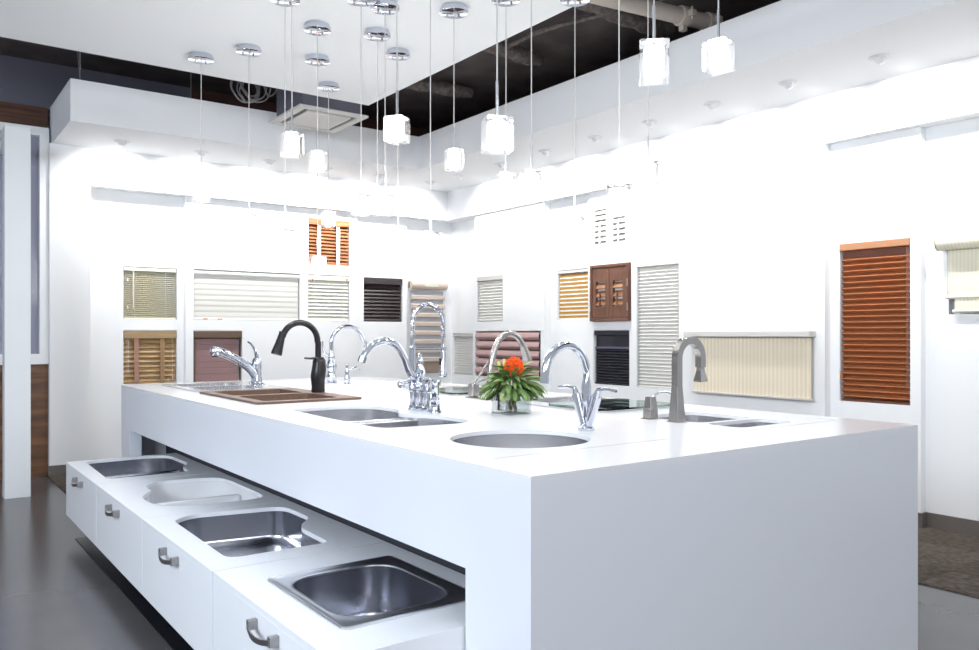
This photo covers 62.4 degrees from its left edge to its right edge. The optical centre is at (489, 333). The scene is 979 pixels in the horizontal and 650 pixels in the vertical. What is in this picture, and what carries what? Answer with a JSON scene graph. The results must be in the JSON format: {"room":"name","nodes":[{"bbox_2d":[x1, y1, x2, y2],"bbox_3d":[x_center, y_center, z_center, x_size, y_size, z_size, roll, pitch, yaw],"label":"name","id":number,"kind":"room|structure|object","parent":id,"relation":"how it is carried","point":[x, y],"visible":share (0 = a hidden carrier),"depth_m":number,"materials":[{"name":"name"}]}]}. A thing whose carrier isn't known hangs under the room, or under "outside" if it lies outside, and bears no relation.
{"room":"store","nodes":[
{"label":"store","id":0,"kind":"room"},
{"bbox_2d":[0,364,47,479],"bbox_3d":[-6.459,0.762,5.492,6.094,0.995,0.300,0,0,-36],"label":"wall","id":1,"kind":"structure","parent":0,"point":[39,372],"depth_m":7.13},
{"bbox_2d":[0,124,30,498],"bbox_3d":[-3.891,-0.169,6.578,0.175,2.858,0.910,0,0,-36],"label":"trim","id":2,"kind":"structure","parent":1,"relation":"attached to","point":[15,141],"depth_m":6.21,"materials":[{"name":"white paint"}]},
{"bbox_2d":[0,122,48,364],"bbox_3d":[-6.385,-0.775,5.391,6.094,2.080,0.150,0,0,-36],"label":"window","id":3,"kind":"structure","parent":1,"relation":"in","point":[39,135],"depth_m":7.12,"materials":[{"name":"white paint"}]},
{"bbox_2d":[75,536,193,649],"bbox_3d":[-1.190,1.258,3.661,0.632,0.005,3.730,0,0,-36],"label":"toe kick","id":4,"kind":"object","parent":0,"point":[157,621],"visible":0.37,"depth_m":3.82,"materials":[{"name":"black"}]},
{"bbox_2d":[0,54,432,136],"bbox_3d":[-4.584,-2.211,6.913,10.800,0.418,0.270,0,0,-36],"label":"wall","id":5,"kind":"structure","parent":0,"point":[23,81],"depth_m":7.27,"materials":[{"name":"grey"}]},
{"bbox_2d":[0,101,47,127],"bbox_3d":[-6.461,-1.909,5.490,6.090,0.187,0.300,0,0,-36],"label":"trim","id":6,"kind":"structure","parent":5,"relation":"attached to","point":[14,113],"depth_m":7.06,"materials":[{"name":"brown wood"}]},
{"bbox_2d":[48,143,456,465],"bbox_3d":[-2.133,-0.211,8.640,4.605,2.943,0.390,0,0,-36],"label":"wall","id":7,"kind":"structure","parent":0,"point":[73,170],"depth_m":7.30,"materials":[{"name":"white paint"}]},
{"bbox_2d":[91,188,182,459],"bbox_3d":[-3.429,-0.043,7.799,0.860,2.605,0.250,0,0,-36],"label":"wall panel","id":8,"kind":"object","parent":7,"relation":"attached to","point":[129,229],"visible":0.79,"depth_m":7.60,"materials":[{"name":"white paint"}]},
{"bbox_2d":[123,331,175,383],"bbox_3d":[-3.268,0.222,7.788,0.477,0.501,0.058,0,0,-36],"label":"blind","id":9,"kind":"object","parent":8,"relation":"attached to","point":[141,352],"visible":1,"depth_m":7.79,"materials":[{"name":"brown wood"}]},
{"bbox_2d":[123,267,175,318],"bbox_3d":[-3.269,-0.389,7.792,0.479,0.491,0.051,0,0,-36],"label":"blind","id":10,"kind":"object","parent":8,"relation":"attached to","point":[166,304],"visible":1,"depth_m":7.80,"materials":[{"name":"beige"}]},
{"bbox_2d":[183,196,356,382],"bbox_3d":[-2.308,-0.043,8.566,1.855,2.605,0.300,0,0,-36],"label":"wall panel","id":11,"kind":"object","parent":7,"relation":"attached to","point":[215,238],"visible":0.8,"depth_m":8.37,"materials":[{"name":"white paint"}]},
{"bbox_2d":[193,331,241,381],"bbox_3d":[-2.724,0.221,8.103,0.478,0.505,0.065,0,0,-36],"label":"roller shade","id":12,"kind":"object","parent":11,"relation":"attached to","point":[206,367],"visible":0.98,"depth_m":8.08,"materials":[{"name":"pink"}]},
{"bbox_2d":[194,270,299,319],"bbox_3d":[-2.476,-0.389,8.294,1.097,0.490,0.052,0,0,-36],"label":"blind","id":13,"kind":"object","parent":11,"relation":"attached to","point":[218,295],"visible":0.88,"depth_m":8.27,"materials":[{"name":"white"}]},
{"bbox_2d":[308,275,348,320],"bbox_3d":[-1.756,-0.389,8.811,0.480,0.491,0.060,0,0,-36],"label":"blind","id":14,"kind":"object","parent":11,"relation":"attached to","point":[327,295],"visible":1,"depth_m":8.81,"materials":[{"name":"beige"}]},
{"bbox_2d":[308,218,349,265],"bbox_3d":[-1.753,-0.996,8.815,0.478,0.486,0.058,0,0,-36],"label":"blind","id":15,"kind":"object","parent":11,"relation":"attached to","point":[341,228],"visible":0.94,"depth_m":8.83,"materials":[{"name":"orange wood"}]},
{"bbox_2d":[357,214,406,378],"bbox_3d":[-1.307,-0.043,9.327,0.660,2.605,0.260,0,0,-36],"label":"wall panel","id":16,"kind":"object","parent":7,"relation":"attached to","point":[378,256],"visible":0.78,"depth_m":9.21,"materials":[{"name":"white paint"}]},
{"bbox_2d":[364,278,401,321],"bbox_3d":[-1.223,-0.389,9.254,0.492,0.491,0.058,0,0,-36],"label":"blind","id":17,"kind":"object","parent":16,"relation":"attached to","point":[382,299],"visible":1,"depth_m":9.25,"materials":[{"name":"black wood"}]},
{"bbox_2d":[407,219,451,382],"bbox_3d":[-0.787,-0.043,9.734,0.660,2.605,0.200,0,0,-36],"label":"wall panel","id":18,"kind":"object","parent":7,"relation":"attached to","point":[421,265],"visible":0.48,"depth_m":9.70,"materials":[{"name":"white paint"}]},
{"bbox_2d":[408,281,447,372],"bbox_3d":[-0.726,-0.083,9.598,0.493,1.085,0.102,0,0,-36],"label":"roman shade","id":19,"kind":"object","parent":18,"relation":"attached to","point":[428,326],"visible":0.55,"depth_m":9.60,"materials":[{"name":"beige"}]},
{"bbox_2d":[0,0,780,130],"bbox_3d":[-1.384,-2.470,2.644,10.900,0.100,12.700,0,0,-36],"label":"ceiling","id":20,"kind":"structure","parent":0,"point":[596,40],"depth_m":7.32,"materials":[{"name":"paint"}]},
{"bbox_2d":[230,80,277,102],"bbox_3d":[-1.922,-2.113,6.716,0.474,0.436,0.151,0,0,-36],"label":"cable coil","id":21,"kind":"object","parent":20,"relation":"hanging from","point":[256,98],"visible":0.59,"depth_m":6.67,"materials":[{"name":"grey"}]},
{"bbox_2d":[0,0,570,104],"bbox_3d":[-1.307,-1.910,0.643,7.655,0.040,9.385,0,0,-36],"label":"ceiling panel","id":22,"kind":"object","parent":20,"relation":"attached to","point":[162,33],"visible":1,"depth_m":5.09,"materials":[{"name":"white"}]},
{"bbox_2d":[188,51,213,202],"bbox_3d":[-1.954,-1.394,5.483,0.166,0.992,0.166,0,0,-32],"label":"glass pendant","id":23,"kind":"object","parent":22,"relation":"hanging from","point":[198,57],"visible":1,"depth_m":5.47,"materials":[{"name":"glass"}]},
{"bbox_2d":[236,43,261,232],"bbox_3d":[-1.585,-1.282,5.332,0.166,1.216,0.166,0,0,-32],"label":"glass pendant","id":24,"kind":"object","parent":22,"relation":"hanging from","point":[250,221],"visible":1,"depth_m":5.31,"materials":[{"name":"glass"}]},
{"bbox_2d":[270,0,299,250],"bbox_3d":[-1.138,-1.178,4.500,0.166,1.424,0.166,0,0,-26],"label":"glass pendant","id":25,"kind":"object","parent":22,"relation":"hanging from","point":[284,233],"visible":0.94,"depth_m":4.50,"materials":[{"name":"glass"}]},
{"bbox_2d":[280,0,303,158],"bbox_3d":[-0.996,-1.393,4.079,0.166,0.994,0.166,0,0,-30],"label":"glass pendant","id":26,"kind":"object","parent":22,"relation":"hanging from","point":[294,141],"visible":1,"depth_m":4.08,"materials":[{"name":"glass"}]},
{"bbox_2d":[304,20,330,172],"bbox_3d":[-1.052,-1.444,4.948,0.166,0.892,0.166,0,0,-24],"label":"glass pendant","id":27,"kind":"object","parent":22,"relation":"hanging from","point":[317,28],"visible":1,"depth_m":4.93,"materials":[{"name":"glass"}]},
{"bbox_2d":[305,53,329,273],"bbox_3d":[-1.173,-1.152,5.520,0.166,1.476,0.166,0,0,-32],"label":"glass pendant","id":28,"kind":"object","parent":22,"relation":"hanging from","point":[318,264],"visible":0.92,"depth_m":5.50,"materials":[{"name":"glass"}]},
{"bbox_2d":[318,81,339,227],"bbox_3d":[-1.217,-1.351,6.116,0.166,1.078,0.166,0,0,-21],"label":"glass pendant","id":29,"kind":"object","parent":22,"relation":"hanging from","point":[326,86],"visible":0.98,"depth_m":6.10,"materials":[{"name":"glass"}]},
{"bbox_2d":[346,0,375,216],"bbox_3d":[-0.714,-1.275,4.500,0.166,1.230,0.166,0,0,-19],"label":"glass pendant","id":30,"kind":"object","parent":22,"relation":"hanging from","point":[361,198],"visible":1,"depth_m":4.50,"materials":[{"name":"glass"}]},
{"bbox_2d":[364,26,390,214],"bbox_3d":[-0.699,-1.319,5.046,0.166,1.142,0.166,0,0,-20],"label":"glass pendant","id":31,"kind":"object","parent":22,"relation":"hanging from","point":[377,34],"visible":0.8,"depth_m":5.03,"materials":[{"name":"glass"}]},
{"bbox_2d":[370,0,399,215],"bbox_3d":[-0.597,-1.285,4.620,0.166,1.210,0.166,0,0,-25],"label":"glass pendant","id":32,"kind":"object","parent":22,"relation":"hanging from","point":[382,7],"visible":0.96,"depth_m":4.61,"materials":[{"name":"glass"}]},
{"bbox_2d":[384,0,408,144],"bbox_3d":[-0.437,-1.398,3.819,0.166,0.984,0.166,0,0,21],"label":"glass pendant","id":33,"kind":"object","parent":22,"relation":"hanging from","point":[394,124],"visible":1,"depth_m":3.81,"materials":[{"name":"glass"}]},
{"bbox_2d":[386,47,409,245],"bbox_3d":[-0.611,-1.243,5.403,0.166,1.294,0.166,0,0,-18],"label":"glass pendant","id":34,"kind":"object","parent":22,"relation":"hanging from","point":[399,235],"visible":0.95,"depth_m":5.38,"materials":[{"name":"silver metal"}]},
{"bbox_2d":[421,0,440,254],"bbox_3d":[-0.317,-1.159,4.339,0.166,1.462,0.166,0,0,-18],"label":"glass pendant","id":35,"kind":"object","parent":22,"relation":"hanging from","point":[432,243],"visible":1,"depth_m":4.34,"materials":[{"name":"glass"}]},
{"bbox_2d":[440,2,467,171],"bbox_3d":[-0.205,-1.419,4.675,0.166,0.942,0.166,0,0,-18],"label":"glass pendant","id":36,"kind":"object","parent":22,"relation":"hanging from","point":[451,10],"visible":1,"depth_m":4.65,"materials":[{"name":"glass"}]},
{"bbox_2d":[482,0,512,154],"bbox_3d":[0.026,-1.261,2.808,0.166,1.258,0.166,0,0,-13],"label":"glass pendant","id":37,"kind":"object","parent":22,"relation":"hanging from","point":[499,128],"visible":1,"depth_m":2.79,"materials":[{"name":"glass"}]},
{"bbox_2d":[491,0,520,195],"bbox_3d":[0.092,-1.333,4.500,0.166,1.114,0.166,0,0,-11],"label":"glass pendant","id":38,"kind":"object","parent":22,"relation":"hanging from","point":[506,177],"visible":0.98,"depth_m":4.50,"materials":[{"name":"glass"}]},
{"bbox_2d":[521,0,543,197],"bbox_3d":[0.201,-1.276,3.881,0.166,1.228,0.166,0,0,-17],"label":"glass pendant","id":39,"kind":"object","parent":22,"relation":"hanging from","point":[533,179],"visible":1,"depth_m":3.87,"materials":[{"name":"glass"}]},
{"bbox_2d":[560,0,589,237],"bbox_3d":[0.475,-1.214,4.500,0.166,1.352,0.166,0,0,-9],"label":"glass pendant","id":40,"kind":"object","parent":22,"relation":"hanging from","point":[576,223],"visible":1,"depth_m":4.50,"materials":[{"name":"glass"}]},
{"bbox_2d":[606,0,631,215],"bbox_3d":[0.519,-1.185,3.239,0.166,1.409,0.166,0,0,7],"label":"glass pendant","id":41,"kind":"object","parent":22,"relation":"hanging from","point":[618,193],"visible":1,"depth_m":3.23,"materials":[{"name":"glass"}]},
{"bbox_2d":[638,0,659,185],"bbox_3d":[0.793,-1.317,4.045,0.166,1.146,0.166,0,0,-3],"label":"glass pendant","id":42,"kind":"object","parent":22,"relation":"hanging from","point":[650,169],"visible":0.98,"depth_m":4.03,"materials":[{"name":"glass"}]},
{"bbox_2d":[639,0,669,85],"bbox_3d":[0.570,-1.382,2.803,0.166,1.016,0.166,0,0,10],"label":"glass pendant","id":43,"kind":"object","parent":22,"relation":"hanging from","point":[653,48],"visible":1,"depth_m":2.78,"materials":[{"name":"glass"}]},
{"bbox_2d":[702,0,732,75],"bbox_3d":[0.900,-1.462,3.182,0.166,0.856,0.166,0,0,42],"label":"glass pendant","id":44,"kind":"object","parent":22,"relation":"hanging from","point":[714,51],"visible":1,"depth_m":3.17,"materials":[{"name":"glass"}]},
{"bbox_2d":[269,89,367,133],"bbox_3d":[-1.480,-2.128,6.979,0.620,0.584,0.680,0,0,-36],"label":"ceiling air vent","id":45,"kind":"object","parent":20,"relation":"hanging from","point":[342,114],"visible":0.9,"depth_m":6.86,"materials":[{"name":"grey"}]},
{"bbox_2d":[286,110,350,129],"bbox_3d":[-1.480,-1.844,6.979,0.400,0.016,0.460,0,0,-36],"label":"grille","id":46,"kind":"object","parent":45,"relation":"attached to","point":[308,118],"depth_m":6.92,"materials":[{"name":"grey"}]},
{"bbox_2d":[406,79,472,97],"bbox_3d":[-0.780,-2.326,7.394,1.505,0.158,0.138,0,0,-38],"label":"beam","id":47,"kind":"structure","parent":20,"relation":"attached to","point":[441,88],"depth_m":7.61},
{"bbox_2d":[482,41,542,65],"bbox_3d":[-0.077,-2.311,6.354,0.138,0.151,1.422,0,0,44],"label":"beam","id":48,"kind":"structure","parent":20,"relation":"attached to","point":[518,54],"depth_m":6.61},
{"bbox_2d":[505,14,601,49],"bbox_3d":[0.479,-2.311,6.149,1.072,0.057,0.079,0,0,43],"label":"beam","id":49,"kind":"structure","parent":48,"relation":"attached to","point":[592,16],"depth_m":6.11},
{"bbox_2d":[575,3,674,37],"bbox_3d":[0.671,-2.320,5.631,1.759,0.182,0.176,0,0,-36],"label":"beam","id":50,"kind":"structure","parent":20,"relation":"attached to","point":[664,29],"depth_m":5.85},
{"bbox_2d":[589,0,722,31],"bbox_3d":[0.853,-2.250,5.300,1.671,0.320,0.170,0,0,-29],"label":"drain pipe","id":51,"kind":"object","parent":20,"relation":"hanging from","point":[682,16],"visible":0.73,"depth_m":5.48,"materials":[{"name":"beige"}]},
{"bbox_2d":[0,476,978,649],"bbox_3d":[-0.971,1.310,3.010,12.000,0.100,13.000,0,0,-36],"label":"floor","id":52,"kind":"structure","parent":0,"point":[54,595],"depth_m":3.84,"materials":[{"name":"concrete"}]},
{"bbox_2d":[121,382,917,649],"bbox_3d":[-0.440,0.812,4.347,1.927,0.896,4.452,0,0,-36],"label":"kitchen island","id":53,"kind":"object","parent":52,"relation":"on","point":[811,546],"visible":0.62,"depth_m":2.49,"materials":[{"name":"white"}]},
{"bbox_2d":[66,453,219,545],"bbox_3d":[-2.121,0.965,4.865,0.705,0.330,0.931,0,0,-36],"label":"drawer","id":54,"kind":"object","parent":53,"relation":"attached to","point":[82,479],"visible":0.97,"depth_m":4.69,"materials":[{"name":"white"}]},
{"bbox_2d":[89,458,184,477],"bbox_3d":[-2.125,0.895,4.927,0.542,0.154,0.800,0,0,-36],"label":"undermount sink","id":55,"kind":"object","parent":54,"relation":"in","point":[151,466],"visible":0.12,"depth_m":5.23,"materials":[{"name":"metal"}]},
{"bbox_2d":[96,472,287,594],"bbox_3d":[-1.548,0.965,4.085,0.705,0.330,0.990,0,0,-36],"label":"drawer","id":56,"kind":"object","parent":53,"relation":"attached to","point":[121,507],"visible":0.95,"depth_m":3.89,"materials":[{"name":"white"}]},
{"bbox_2d":[144,481,259,505],"bbox_3d":[-1.511,0.890,4.121,0.530,0.144,0.780,0,0,-36],"label":"undermount sink","id":57,"kind":"object","parent":56,"relation":"in","point":[200,492],"visible":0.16,"depth_m":4.41,"materials":[{"name":"white ceramic"}]},
{"bbox_2d":[142,500,384,649],"bbox_3d":[-0.968,0.965,3.296,0.705,0.330,0.955,0,0,-36],"label":"drawer","id":58,"kind":"object","parent":53,"relation":"attached to","point":[179,567],"visible":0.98,"depth_m":3.10,"materials":[{"name":"white"}]},
{"bbox_2d":[178,511,320,556],"bbox_3d":[-0.963,0.888,3.349,0.528,0.139,0.821,0,0,-36],"label":"undermount sink","id":59,"kind":"object","parent":58,"relation":"in","point":[235,535],"visible":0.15,"depth_m":3.65,"materials":[{"name":"metal"}]},
{"bbox_2d":[213,542,464,649],"bbox_3d":[-0.409,0.965,2.535,0.705,0.330,0.919,0,0,-36],"label":"drawer","id":60,"kind":"object","parent":53,"relation":"attached to","point":[250,613],"visible":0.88,"depth_m":2.38,"materials":[{"name":"white"}]},
{"bbox_2d":[267,556,464,629],"bbox_3d":[-0.375,0.894,2.538,0.462,0.204,0.565,0,0,-36],"label":"sink","id":61,"kind":"object","parent":60,"relation":"in","point":[357,594],"visible":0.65,"depth_m":2.70,"materials":[{"name":"grey"}]},
{"bbox_2d":[294,566,446,615],"bbox_3d":[-0.378,0.898,2.539,0.377,0.194,0.460,0,0,-36],"label":"bowl","id":62,"kind":"object","parent":61,"relation":"on","point":[348,590],"depth_m":2.73,"materials":[{"name":"metal"}]},
{"bbox_2d":[121,376,917,481],"bbox_3d":[-0.440,0.357,4.347,1.927,0.014,4.452,0,0,-36],"label":"island countertop","id":63,"kind":"structure","parent":53,"relation":"on","point":[620,440],"depth_m":2.94,"materials":[{"name":"white"}]},
{"bbox_2d":[162,381,290,391],"bbox_3d":[-1.746,0.424,5.331,0.590,0.164,0.830,0,0,-36],"label":"sink","id":64,"kind":"object","parent":63,"relation":"in","point":[194,387],"visible":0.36,"depth_m":5.36,"materials":[{"name":"metal"}]},
{"bbox_2d":[176,383,242,386],"bbox_3d":[-1.901,0.424,5.466,0.390,0.164,0.300,0,0,-36],"label":"bowl","id":65,"kind":"object","parent":64,"relation":"on","point":[196,384],"depth_m":5.59,"materials":[{"name":"metal"}]},
{"bbox_2d":[189,385,261,389],"bbox_3d":[-1.690,0.424,5.180,0.390,0.164,0.310,0,0,-36],"label":"bowl","id":66,"kind":"object","parent":64,"relation":"on","point":[229,386],"depth_m":5.30,"materials":[{"name":"metal"}]},
{"bbox_2d":[210,341,264,384],"bbox_3d":[-1.711,0.194,5.469,0.356,0.296,0.260,0,0,-36],"label":"faucet","id":67,"kind":"object","parent":64,"relation":"on","point":[254,369],"visible":1,"depth_m":5.49,"materials":[{"name":"silver metal"}]},
{"bbox_2d":[199,388,361,404],"bbox_3d":[-1.197,0.430,4.553,0.577,0.184,0.965,0,0,-36],"label":"sink","id":68,"kind":"object","parent":63,"relation":"in","point":[269,395],"visible":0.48,"depth_m":4.53,"materials":[{"name":"brown stone"}]},
{"bbox_2d":[217,389,300,394],"bbox_3d":[-1.347,0.430,4.712,0.410,0.184,0.370,0,0,-36],"label":"bowl","id":69,"kind":"object","parent":68,"relation":"on","point":[260,391],"depth_m":4.87,"materials":[{"name":"brown stone"}]},
{"bbox_2d":[239,393,333,400],"bbox_3d":[-1.089,0.430,4.362,0.410,0.184,0.400,0,0,-36],"label":"bowl","id":70,"kind":"object","parent":68,"relation":"on","point":[289,396],"depth_m":4.53,"materials":[{"name":"brown stone"}]},
{"bbox_2d":[271,320,325,392],"bbox_3d":[-1.093,0.128,4.639,0.329,0.420,0.087,0,0,-36],"label":"faucet","id":71,"kind":"object","parent":68,"relation":"on","point":[318,372],"visible":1,"depth_m":4.67,"materials":[{"name":"black metal"}]},
{"bbox_2d":[322,324,367,383],"bbox_3d":[-1.031,0.140,5.820,0.346,0.420,0.084,0,0,-36],"label":"faucet","id":72,"kind":"object","parent":63,"relation":"on","point":[331,365],"visible":1,"depth_m":5.74,"materials":[{"name":"silver metal"}]},
{"bbox_2d":[303,409,462,427],"bbox_3d":[-0.492,0.462,3.488,0.451,0.194,0.984,0,0,-36],"label":"undermount sink","id":73,"kind":"object","parent":63,"relation":"in","point":[369,417],"visible":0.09,"depth_m":3.81,"materials":[{"name":"metal"}]},
{"bbox_2d":[358,337,430,411],"bbox_3d":[-0.432,0.182,3.597,0.339,0.336,0.190,0,0,-36],"label":"bridge faucet","id":74,"kind":"object","parent":63,"relation":"on","point":[419,385],"visible":0.99,"depth_m":3.63,"materials":[{"name":"silver metal"}]},
{"bbox_2d":[408,302,446,391],"bbox_3d":[-0.366,0.077,4.927,0.276,0.546,0.096,0,0,-36],"label":"spring faucet","id":75,"kind":"object","parent":63,"relation":"on","point":[412,349],"visible":0.94,"depth_m":4.94,"materials":[{"name":"silver metal"}]},
{"bbox_2d":[430,379,440,413],"bbox_3d":[-0.238,0.274,3.585,0.054,0.152,0.052,0,0,-36],"label":"sprayer","id":76,"kind":"object","parent":63,"relation":"on","point":[435,399],"visible":1,"depth_m":3.57,"materials":[{"name":"silver metal"}]},
{"bbox_2d":[465,330,531,400],"bbox_3d":[0.069,0.165,4.419,0.308,0.370,0.300,0,0,-36],"label":"faucet","id":77,"kind":"object","parent":63,"relation":"on","point":[473,388],"visible":0.83,"depth_m":4.39,"materials":[{"name":"silver metal"}]},
{"bbox_2d":[493,391,528,414],"bbox_3d":[0.096,0.300,3.576,0.126,0.100,0.126,0,0,-36],"label":"glass vase","id":78,"kind":"object","parent":63,"relation":"on","point":[498,405],"visible":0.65,"depth_m":3.56,"materials":[{"name":"glass"}]},
{"bbox_2d":[478,356,547,410],"bbox_3d":[0.090,0.217,3.578,0.341,0.238,0.315,0,0,18],"label":"flower bouquet","id":79,"kind":"object","parent":78,"relation":"in","point":[513,369],"visible":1,"depth_m":3.53,"materials":[{"name":"green plant"}]},
{"bbox_2d":[452,434,588,447],"bbox_3d":[0.102,0.452,2.715,0.494,0.174,0.494,0,0,-36],"label":"undermount sink","id":80,"kind":"object","parent":63,"relation":"in","point":[494,440],"visible":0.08,"depth_m":2.93,"materials":[{"name":"metal"}]},
{"bbox_2d":[540,341,616,430],"bbox_3d":[0.278,0.188,2.882,0.244,0.324,0.301,0,0,-36],"label":"faucet","id":81,"kind":"object","parent":63,"relation":"on","point":[586,404],"visible":1,"depth_m":2.91,"materials":[{"name":"silver metal"}]},
{"bbox_2d":[505,395,669,412],"bbox_3d":[0.467,0.414,4.047,0.535,0.144,0.770,0,0,-36],"label":"sink","id":82,"kind":"object","parent":63,"relation":"in","point":[552,399],"visible":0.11,"depth_m":4.04,"materials":[{"name":"metal"}]},
{"bbox_2d":[532,397,572,402],"bbox_3d":[0.383,0.414,4.191,0.340,0.144,0.280,0,0,-36],"label":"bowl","id":83,"kind":"object","parent":82,"relation":"on","point":[553,399],"depth_m":4.34,"materials":[{"name":"metal"}]},
{"bbox_2d":[549,398,669,410],"bbox_3d":[0.594,0.337,3.886,0.500,0.008,0.400,0,0,-36],"label":"cutting board","id":84,"kind":"object","parent":82,"relation":"on","point":[618,403],"visible":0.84,"depth_m":3.86,"materials":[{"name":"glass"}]},
{"bbox_2d":[641,336,707,422],"bbox_3d":[0.759,0.180,3.313,0.195,0.340,0.198,0,0,-36],"label":"faucet","id":85,"kind":"object","parent":63,"relation":"on","point":[650,410],"visible":1,"depth_m":3.22,"materials":[{"name":"grey metal"}]},
{"bbox_2d":[660,415,776,426],"bbox_3d":[0.926,0.457,3.333,0.384,0.184,0.549,0,0,-36],"label":"undermount sink","id":86,"kind":"object","parent":63,"relation":"in","point":[690,418],"visible":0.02,"depth_m":3.54,"materials":[{"name":"metal"}]},
{"bbox_2d":[475,202,550,391],"bbox_3d":[0.334,-0.043,8.808,0.350,2.605,1.220,0,0,-36],"label":"wall panel","id":87,"kind":"object","parent":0,"point":[514,244],"visible":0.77,"depth_m":8.54,"materials":[{"name":"white paint"}]},
{"bbox_2d":[477,275,502,320],"bbox_3d":[0.020,-0.390,8.982,0.050,0.495,0.478,0,0,-36],"label":"cellular shade","id":88,"kind":"object","parent":87,"relation":"attached to","point":[490,291],"visible":0.99,"depth_m":8.98,"materials":[{"name":"grey"}]},
{"bbox_2d":[475,332,540,379],"bbox_3d":[0.198,0.224,8.735,0.068,0.497,1.140,0,0,-36],"label":"pleated shade","id":89,"kind":"object","parent":87,"relation":"attached to","point":[509,347],"visible":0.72,"depth_m":8.73,"materials":[{"name":"pink fabric"}]},
{"bbox_2d":[47,475,978,597],"bbox_3d":[1.197,1.257,3.889,4.365,0.006,11.650,0,0,-36],"label":"floor","id":90,"kind":"structure","parent":0,"point":[947,560],"depth_m":4.50,"materials":[{"name":"carpet"}]},
{"bbox_2d":[48,0,978,191],"bbox_3d":[1.300,-1.851,4.070,4.685,0.336,11.820,0,0,-36],"label":"soffit","id":91,"kind":"structure","parent":0,"point":[826,46],"depth_m":6.39,"materials":[{"name":"white paint"}]},
{"bbox_2d":[551,195,588,393],"bbox_3d":[0.946,-0.043,8.128,0.350,2.605,0.600,0,0,-36],"label":"wall panel","id":92,"kind":"object","parent":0,"point":[568,252],"visible":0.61,"depth_m":8.09,"materials":[{"name":"white paint"}]},
{"bbox_2d":[558,268,587,319],"bbox_3d":[0.842,-0.391,8.020,0.046,0.493,0.442,0,0,-36],"label":"window blind","id":93,"kind":"object","parent":92,"relation":"attached to","point":[573,287],"visible":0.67,"depth_m":8.01,"materials":[{"name":"orange"}]},
{"bbox_2d":[589,188,631,398],"bbox_3d":[1.277,-0.043,7.609,0.350,2.605,0.630,0,0,-36],"label":"wall panel","id":94,"kind":"object","parent":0,"point":[625,392],"visible":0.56,"depth_m":7.55,"materials":[{"name":"white paint"}]},
{"bbox_2d":[589,197,629,254],"bbox_3d":[1.126,-0.997,7.552,0.044,0.484,0.538,0,0,-36],"label":"shutter","id":95,"kind":"object","parent":94,"relation":"attached to","point":[593,208],"visible":0.81,"depth_m":7.55,"materials":[{"name":"white"}]},
{"bbox_2d":[590,262,630,321],"bbox_3d":[1.115,-0.383,7.499,0.047,0.528,0.503,0,0,-36],"label":"shutter","id":96,"kind":"object","parent":94,"relation":"attached to","point":[607,273],"visible":1,"depth_m":7.47,"materials":[{"name":"brown wood"}]},
{"bbox_2d":[594,330,628,385],"bbox_3d":[1.150,0.220,7.532,0.046,0.504,0.457,0,0,-36],"label":"pleated shade","id":97,"kind":"object","parent":94,"relation":"attached to","point":[612,347],"visible":0.94,"depth_m":7.53,"materials":[{"name":"grey"}]},
{"bbox_2d":[447,56,978,221],"bbox_3d":[3.093,-1.514,5.146,0.520,0.338,11.430,0,0,-36],"label":"wall","id":98,"kind":"structure","parent":0,"point":[946,93],"depth_m":6.03,"materials":[{"name":"white paint"}]},
{"bbox_2d":[452,219,474,384],"bbox_3d":[-0.114,-0.043,9.671,0.350,2.605,0.700,0,0,-36],"label":"wall panel","id":99,"kind":"object","parent":98,"relation":"attached to","point":[463,233],"visible":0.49,"depth_m":9.66,"materials":[{"name":"white paint"}]},
{"bbox_2d":[453,334,472,374],"bbox_3d":[-0.301,0.239,9.676,0.046,0.482,0.420,0,0,-36],"label":"blind","id":100,"kind":"object","parent":99,"relation":"attached to","point":[463,337],"visible":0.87,"depth_m":9.68,"materials":[{"name":"grey"}]},
{"bbox_2d":[632,144,829,416],"bbox_3d":[1.958,-0.043,6.564,0.350,2.605,1.860,0,0,-36],"label":"wall panel","id":101,"kind":"object","parent":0,"point":[749,238],"visible":0.6,"depth_m":6.26,"materials":[{"name":"white paint"}]},
{"bbox_2d":[637,259,678,388],"bbox_3d":[1.463,-0.082,6.985,0.050,1.097,0.474,0,0,-36],"label":"cellular shade","id":102,"kind":"object","parent":101,"relation":"attached to","point":[659,280],"visible":0.79,"depth_m":6.99,"materials":[{"name":"white"}]},
{"bbox_2d":[684,330,815,400],"bbox_3d":[1.957,0.225,6.197,0.084,0.500,1.134,0,0,-36],"label":"shade","id":103,"kind":"object","parent":101,"relation":"attached to","point":[766,364],"visible":0.94,"depth_m":6.11,"materials":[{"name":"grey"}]},
{"bbox_2d":[830,127,924,512],"bbox_3d":[2.752,-0.043,5.602,0.350,2.605,0.630,0,0,-36],"label":"wall panel","id":104,"kind":"object","parent":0,"point":[877,183],"visible":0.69,"depth_m":5.46,"materials":[{"name":"white paint"}]},
{"bbox_2d":[839,238,909,404],"bbox_3d":[2.627,-0.082,5.510,0.062,1.097,0.485,0,0,-36],"label":"blind","id":105,"kind":"object","parent":104,"relation":"attached to","point":[876,300],"visible":1,"depth_m":5.50,"materials":[{"name":"brown"}]},
{"bbox_2d":[925,117,978,520],"bbox_3d":[4.754,-0.043,2.979,0.350,2.605,5.970,0,0,-36],"label":"wall panel","id":106,"kind":"object","parent":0,"point":[951,149],"visible":0.72,"depth_m":5.16,"materials":[{"name":"white paint"}]},
{"bbox_2d":[918,512,978,536],"bbox_3d":[2.904,1.207,5.112,0.184,0.094,11.600,0,0,-36],"label":"baseboard","id":107,"kind":"structure","parent":106,"relation":"attached to","point":[925,519],"depth_m":5.15,"materials":[{"name":"grey"}]},
{"bbox_2d":[934,232,978,312],"bbox_3d":[3.195,-0.383,4.717,0.100,0.495,1.118,0,0,-36],"label":"roller shade","id":108,"kind":"object","parent":106,"relation":"attached to","point":[962,249],"visible":1,"depth_m":5.06,"materials":[{"name":"beige fabric"}]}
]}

